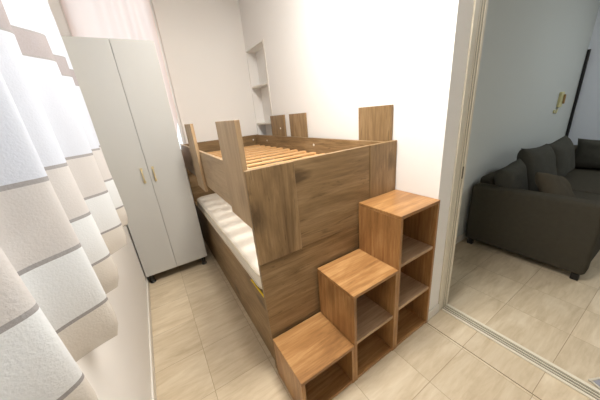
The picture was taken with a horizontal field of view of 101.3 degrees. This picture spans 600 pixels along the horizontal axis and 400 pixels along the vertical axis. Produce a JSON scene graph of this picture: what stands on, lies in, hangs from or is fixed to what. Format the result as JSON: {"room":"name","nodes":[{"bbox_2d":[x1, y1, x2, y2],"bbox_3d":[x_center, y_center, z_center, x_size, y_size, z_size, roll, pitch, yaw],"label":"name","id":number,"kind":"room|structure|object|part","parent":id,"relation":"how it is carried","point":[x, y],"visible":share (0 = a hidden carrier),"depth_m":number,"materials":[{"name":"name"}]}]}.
{"room":"bedroom","nodes":[
{"label":"bedroom","id":0,"kind":"room"},
{"bbox_2d":[47,0,151,399],"bbox_3d":[-0.768,-0.127,0.550,0.120,2.750,4.628,-17,22,-29],"label":"wall","id":1,"kind":"structure","parent":0,"point":[119,368],"depth_m":1.20,"materials":[{"name":"paint"}]},
{"bbox_2d":[146,277,156,399],"bbox_3d":[-0.518,1.150,0.914,0.010,0.065,4.350,-17,22,-29],"label":"baseboard","id":2,"kind":"structure","parent":1,"relation":"attached to","point":[152,364],"depth_m":1.58,"materials":[{"name":"paint"}]},
{"bbox_3d":[-1.679,-1.901,2.084,0.699,0.021,0.022,-17,22,-29],"label":"curtain rod","id":3,"kind":"object","parent":1,"relation":"attached to","visible":0},
{"bbox_2d":[60,0,177,131],"bbox_3d":[-1.611,-1.111,2.357,0.655,1.650,0.041,-17,22,-29],"label":"window curtain","id":4,"kind":"object","parent":3,"relation":"hanging from","point":[115,19],"visible":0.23,"depth_m":2.19,"materials":[{"name":"white fabric"}]},
{"bbox_3d":[-0.661,-1.269,0.024,0.128,0.026,3.321,-17,22,-29],"label":"curtain rod","id":5,"kind":"object","parent":1,"relation":"attached to","visible":0},
{"bbox_2d":[0,0,127,399],"bbox_3d":[-0.550,-0.476,0.316,0.140,1.678,3.301,-18,23,-31],"label":"window curtain","id":6,"kind":"object","parent":5,"relation":"hanging from","point":[63,215],"visible":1,"depth_m":0.46,"materials":[{"name":"white fabric"}]},
{"bbox_2d":[59,0,257,199],"bbox_3d":[-1.198,-0.893,2.830,1.718,2.750,0.100,-17,22,-29],"label":"wall","id":7,"kind":"structure","parent":0,"point":[203,43],"depth_m":2.71,"materials":[{"name":"paint"}]},
{"bbox_2d":[149,0,185,151],"bbox_3d":[-1.671,-1.191,2.447,0.695,1.550,0.060,-17,22,-29],"label":"window","id":8,"kind":"structure","parent":7,"relation":"in","point":[150,1],"depth_m":2.58,"materials":[{"name":"paint"}]},
{"bbox_2d":[149,239,539,399],"bbox_3d":[0.043,1.004,1.348,1.683,0.050,4.728,-17,22,-29],"label":"floor","id":9,"kind":"structure","parent":0,"point":[207,346],"depth_m":1.45,"materials":[{"name":"tile"}]},
{"bbox_2d":[61,36,206,282],"bbox_3d":[-1.358,-0.256,2.234,0.540,1.980,0.504,-17,22,-29],"label":"wardrobe","id":10,"kind":"object","parent":9,"relation":"on","point":[121,82],"visible":0.99,"depth_m":1.97,"materials":[{"name":"white wood"}]},
{"bbox_3d":[-1.282,-0.195,2.011,0.018,0.128,0.032,-17,22,-29],"label":"handle","id":11,"kind":"part","parent":10,"relation":"part of","materials":[{"name":"gold metal"}]},
{"bbox_3d":[-1.140,-0.286,2.108,0.279,1.880,0.018,-17,22,-29],"label":"door","id":12,"kind":"part","parent":10,"relation":"part of","materials":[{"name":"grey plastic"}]},
{"bbox_2d":[180,105,396,369],"bbox_3d":[-0.345,-0.034,2.256,0.961,1.366,2.121,-17,22,-29],"label":"bunk bed","id":13,"kind":"object","parent":9,"relation":"on","point":[301,210],"visible":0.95,"depth_m":1.35,"materials":[{"name":"brown wood"}]},
{"bbox_3d":[-0.836,-0.341,1.976,0.022,0.516,0.280,-17,22,-29],"label":"guard post","id":14,"kind":"part","parent":13,"relation":"part of","materials":[{"name":"brown wood"}]},
{"bbox_3d":[-0.761,-0.253,1.940,0.022,0.269,2.089,-17,22,-29],"label":"rail","id":15,"kind":"part","parent":13,"relation":"part of","materials":[{"name":"brown wood"}]},
{"bbox_3d":[-0.884,-0.188,3.150,0.936,1.157,0.022,-17,22,-29],"label":"panel","id":16,"kind":"part","parent":13,"relation":"part of","materials":[{"name":"brown wood"}]},
{"bbox_2d":[197,193,261,288],"bbox_3d":[-0.276,0.164,2.227,0.930,0.200,1.836,-17,22,-29],"label":"mattress","id":17,"kind":"object","parent":13,"relation":"on","point":[236,234],"visible":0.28,"depth_m":1.83,"materials":[{"name":"white fabric"}]},
{"bbox_3d":[-0.302,-0.124,1.151,0.022,0.470,0.292,-17,22,-29],"label":"guard post","id":18,"kind":"part","parent":13,"relation":"part of","materials":[{"name":"brown wood"}]},
{"bbox_3d":[-0.689,0.489,2.192,0.022,0.487,2.062,-17,22,-29],"label":"board","id":19,"kind":"part","parent":13,"relation":"part of","materials":[{"name":"brown wood"}]},
{"bbox_3d":[-0.222,-0.676,2.685,0.022,0.470,0.300,-17,22,-29],"label":"guard post","id":20,"kind":"part","parent":13,"relation":"part of","materials":[{"name":"brown wood"}]},
{"bbox_3d":[-0.006,-0.579,2.354,0.022,0.470,0.275,-17,22,-29],"label":"guard post","id":21,"kind":"part","parent":13,"relation":"part of","materials":[{"name":"brown wood"}]},
{"bbox_3d":[0.237,0.517,1.523,0.956,0.712,0.024,-17,22,-29],"label":"panel","id":22,"kind":"part","parent":13,"relation":"part of","materials":[{"name":"brown wood"}]},
{"bbox_3d":[-0.003,-0.470,2.359,0.022,0.261,2.066,-17,22,-29],"label":"wall rail","id":23,"kind":"part","parent":13,"relation":"part of","materials":[{"name":"brown wood"}]},
{"bbox_3d":[0.191,-0.031,1.329,0.495,0.451,0.023,-17,22,-29],"label":"panel","id":24,"kind":"part","parent":13,"relation":"part of","materials":[{"name":"brown wood"}]},
{"bbox_3d":[0.485,-0.361,1.604,0.022,0.470,0.260,-17,22,-29],"label":"guard post","id":25,"kind":"part","parent":13,"relation":"part of","materials":[{"name":"brown wood"}]},
{"bbox_2d":[273,312,354,399],"bbox_3d":[0.075,0.852,1.307,0.315,0.256,0.284,-17,22,-29],"label":"step","id":26,"kind":"structure","parent":9,"relation":"on","point":[315,360],"depth_m":1.26,"materials":[{"name":"brown wood"}]},
{"bbox_3d":[-0.050,0.898,1.240,0.018,0.238,0.284,-17,22,-29],"label":"panel","id":27,"kind":"part","parent":26,"relation":"part of","materials":[{"name":"brown wood"}]},
{"bbox_3d":[0.200,0.824,1.382,0.018,0.238,0.284,-17,22,-29],"label":"panel","id":28,"kind":"part","parent":26,"relation":"part of","materials":[{"name":"brown wood"}]},
{"bbox_2d":[317,249,397,380],"bbox_3d":[0.328,0.632,1.409,0.315,0.557,0.284,-17,22,-29],"label":"step","id":29,"kind":"structure","parent":9,"relation":"on","point":[358,290],"depth_m":1.34,"materials":[{"name":"brown wood"}]},
{"bbox_3d":[0.203,0.677,1.341,0.018,0.539,0.284,-17,22,-29],"label":"panel","id":30,"kind":"part","parent":29,"relation":"part of","materials":[{"name":"brown wood"}]},
{"bbox_2d":[356,294,392,343],"bbox_3d":[0.331,0.656,1.415,0.279,0.018,0.268,-17,22,-29],"label":"shelf","id":31,"kind":"object","parent":29,"relation":"attached to","point":[372,315],"depth_m":1.38,"materials":[{"name":"brown wood"}]},
{"bbox_3d":[0.454,0.603,1.483,0.018,0.539,0.284,-17,22,-29],"label":"panel","id":32,"kind":"part","parent":29,"relation":"part of","materials":[{"name":"brown wood"}]},
{"bbox_2d":[359,189,439,348],"bbox_3d":[0.587,0.409,1.513,0.329,0.858,0.284,-17,22,-29],"label":"step","id":33,"kind":"structure","parent":9,"relation":"on","point":[398,228],"depth_m":1.42,"materials":[{"name":"brown wood"}]},
{"bbox_3d":[0.457,0.457,1.442,0.018,0.840,0.284,-17,22,-29],"label":"panel","id":34,"kind":"part","parent":33,"relation":"part of","materials":[{"name":"brown wood"}]},
{"bbox_2d":[399,272,428,309],"bbox_3d":[0.601,0.549,1.561,0.293,0.018,0.268,-17,22,-29],"label":"shelf","id":35,"kind":"object","parent":33,"relation":"attached to","point":[411,286],"depth_m":1.52,"materials":[{"name":"brown wood"}]},
{"bbox_2d":[401,235,432,266],"bbox_3d":[0.575,0.281,1.466,0.293,0.018,0.268,-17,22,-29],"label":"shelf","id":36,"kind":"object","parent":33,"relation":"attached to","point":[413,247],"depth_m":1.42,"materials":[{"name":"brown wood"}]},
{"bbox_3d":[0.718,0.379,1.591,0.018,0.840,0.284,-17,22,-29],"label":"panel","id":37,"kind":"part","parent":33,"relation":"part of","materials":[{"name":"brown wood"}]},
{"bbox_2d":[238,0,473,310],"bbox_3d":[0.174,-0.806,2.211,0.247,2.750,2.406,-17,22,-29],"label":"wall","id":38,"kind":"structure","parent":0,"point":[327,60],"depth_m":1.49,"materials":[{"name":"paint"}]},
{"bbox_2d":[246,39,272,115],"bbox_3d":[-0.446,-1.110,2.888,0.010,1.223,0.503,-17,22,-29],"label":"trim","id":39,"kind":"structure","parent":38,"relation":"attached to","point":[262,40],"depth_m":2.61,"materials":[{"name":"paint"}]},
{"bbox_2d":[252,82,270,124],"bbox_3d":[-0.401,-1.131,2.920,0.112,0.439,0.457,-17,22,-29],"label":"shelf","id":40,"kind":"object","parent":38,"relation":"attached to","point":[262,85],"depth_m":2.90,"materials":[{"name":"paint"}]},
{"bbox_2d":[428,304,438,319],"bbox_3d":[0.891,0.752,1.649,0.133,0.070,0.009,-17,22,-29],"label":"baseboard reveal","id":41,"kind":"structure","parent":38,"relation":"attached to","point":[434,310],"depth_m":1.64,"materials":[{"name":"paint"}]},
{"bbox_2d":[428,323,540,399],"bbox_3d":[1.393,1.077,0.773,0.004,0.050,2.122,-17,22,-29],"label":"trim","id":42,"kind":"structure","parent":38,"relation":"attached to","point":[428,323],"depth_m":1.33,"materials":[{"name":"tile"}]},
{"bbox_2d":[427,310,589,399],"bbox_3d":[1.495,1.067,0.775,0.176,0.050,2.222,-17,22,-29],"label":"floor","id":43,"kind":"structure","parent":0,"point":[533,379],"depth_m":1.34,"materials":[{"name":"tile"}]},
{"bbox_2d":[441,237,599,388],"bbox_3d":[3.721,0.484,1.814,4.858,0.050,3.420,-17,22,-29],"label":"floor","id":44,"kind":"structure","parent":0,"point":[534,304],"depth_m":1.70,"materials":[{"name":"tile"}]},
{"bbox_2d":[466,145,599,280],"bbox_3d":[3.138,0.089,2.021,2.265,0.660,2.165,-17,22,-29],"label":"sofa","id":45,"kind":"object","parent":44,"relation":"on","point":[559,231],"visible":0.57,"depth_m":1.98,"materials":[{"name":"black fabric"}]},
{"bbox_2d":[494,158,527,189],"bbox_3d":[1.911,-0.151,2.221,0.445,0.380,0.189,-16,22,-28],"label":"cushion","id":46,"kind":"object","parent":45,"relation":"on","point":[514,175],"visible":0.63,"depth_m":2.12,"materials":[{"name":"grey fabric"}]},
{"bbox_3d":[1.878,0.195,2.062,0.130,0.552,0.810,-17,22,-29],"label":"armrest","id":47,"kind":"part","parent":45,"relation":"part of","materials":[{"name":"grey fabric"}]},
{"bbox_2d":[517,144,556,190],"bbox_3d":[2.356,-0.309,2.442,0.665,0.484,0.248,-15,22,-26],"label":"cushion","id":48,"kind":"object","parent":45,"relation":"on","point":[542,159],"visible":0.59,"depth_m":2.29,"materials":[{"name":"grey fabric"}]},
{"bbox_2d":[535,172,575,197],"bbox_3d":[2.155,-0.086,2.075,0.546,0.365,0.203,-14,21,-23],"label":"cushion","id":49,"kind":"object","parent":45,"relation":"on","point":[545,182],"visible":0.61,"depth_m":1.98,"materials":[{"name":"brown fabric"}]},
{"bbox_2d":[548,135,574,176],"bbox_3d":[2.888,-0.458,2.745,0.597,0.446,0.245,-16,22,-27],"label":"cushion","id":50,"kind":"object","parent":45,"relation":"on","point":[563,148],"visible":0.58,"depth_m":2.61,"materials":[{"name":"grey fabric"}]},
{"bbox_2d":[565,168,599,194],"bbox_3d":[3.120,-0.176,2.692,1.130,0.145,0.690,-17,22,-29],"label":"seat cushion","id":51,"kind":"object","parent":45,"relation":"on","point":[586,180],"depth_m":2.60,"materials":[{"name":"grey fabric"}]},
{"bbox_2d":[575,138,599,168],"bbox_3d":[3.477,-0.517,2.827,0.200,0.349,0.483,-16,22,-26],"label":"cushion","id":52,"kind":"object","parent":45,"relation":"on","point":[587,155],"visible":0.91,"depth_m":2.88,"materials":[{"name":"grey fabric"}]},
{"bbox_3d":[2.793,0.101,2.571,1.945,0.225,0.680,-17,22,-29],"label":"seat","id":53,"kind":"part","parent":45,"relation":"part of","materials":[{"name":"grey fabric"}]},
{"bbox_2d":[565,49,590,136],"bbox_3d":[3.809,-1.095,3.468,0.031,1.800,0.029,-17,22,-29],"label":"pole","id":54,"kind":"object","parent":44,"relation":"on","point":[588,50],"visible":0.58,"depth_m":3.33,"materials":[{"name":"black metal"}]},
{"bbox_2d":[588,377,599,389],"bbox_3d":[1.742,0.929,1.002,0.600,0.012,0.496,-7,19,-4],"label":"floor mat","id":55,"kind":"object","parent":44,"relation":"on","point":[595,381],"visible":1,"depth_m":1.20,"materials":[{"name":"grey fabric"}]},
{"bbox_2d":[456,0,599,237],"bbox_3d":[2.255,-1.123,2.539,3.730,2.750,0.120,-17,22,-29],"label":"wall","id":56,"kind":"structure","parent":0,"point":[534,51],"depth_m":2.42,"materials":[{"name":"paint"}]},
{"bbox_2d":[456,232,466,243],"bbox_3d":[2.373,0.162,2.911,3.620,0.070,0.010,-17,22,-29],"label":"baseboard","id":57,"kind":"structure","parent":56,"relation":"attached to","point":[463,236],"depth_m":2.48,"materials":[{"name":"paint"}]},
{"bbox_2d":[553,92,566,113],"bbox_3d":[3.209,-1.198,3.037,0.170,0.251,0.050,-17,22,-29],"label":"wall lamp","id":58,"kind":"object","parent":56,"relation":"attached to","point":[562,96],"visible":1,"depth_m":3.03,"materials":[{"name":"metal"}]},
{"bbox_2d":[568,5,599,144],"bbox_3d":[4.727,-1.163,1.980,0.120,2.750,3.400,-17,22,-29],"label":"wall","id":59,"kind":"structure","parent":0,"point":[585,124],"depth_m":3.28,"materials":[{"name":"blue paint"}]},
{"bbox_3d":[1.233,-1.426,0.216,0.100,0.450,1.672,-17,22,-29],"label":"wall header","id":60,"kind":"structure","parent":0,"visible":0},
{"bbox_2d":[438,0,599,399],"bbox_3d":[1.330,-0.132,0.656,0.118,2.310,1.672,-17,22,-29],"label":"door frame","id":61,"kind":"structure","parent":60,"relation":"in","point":[480,8],"depth_m":1.33,"materials":[{"name":"beige wood"}]}
]}

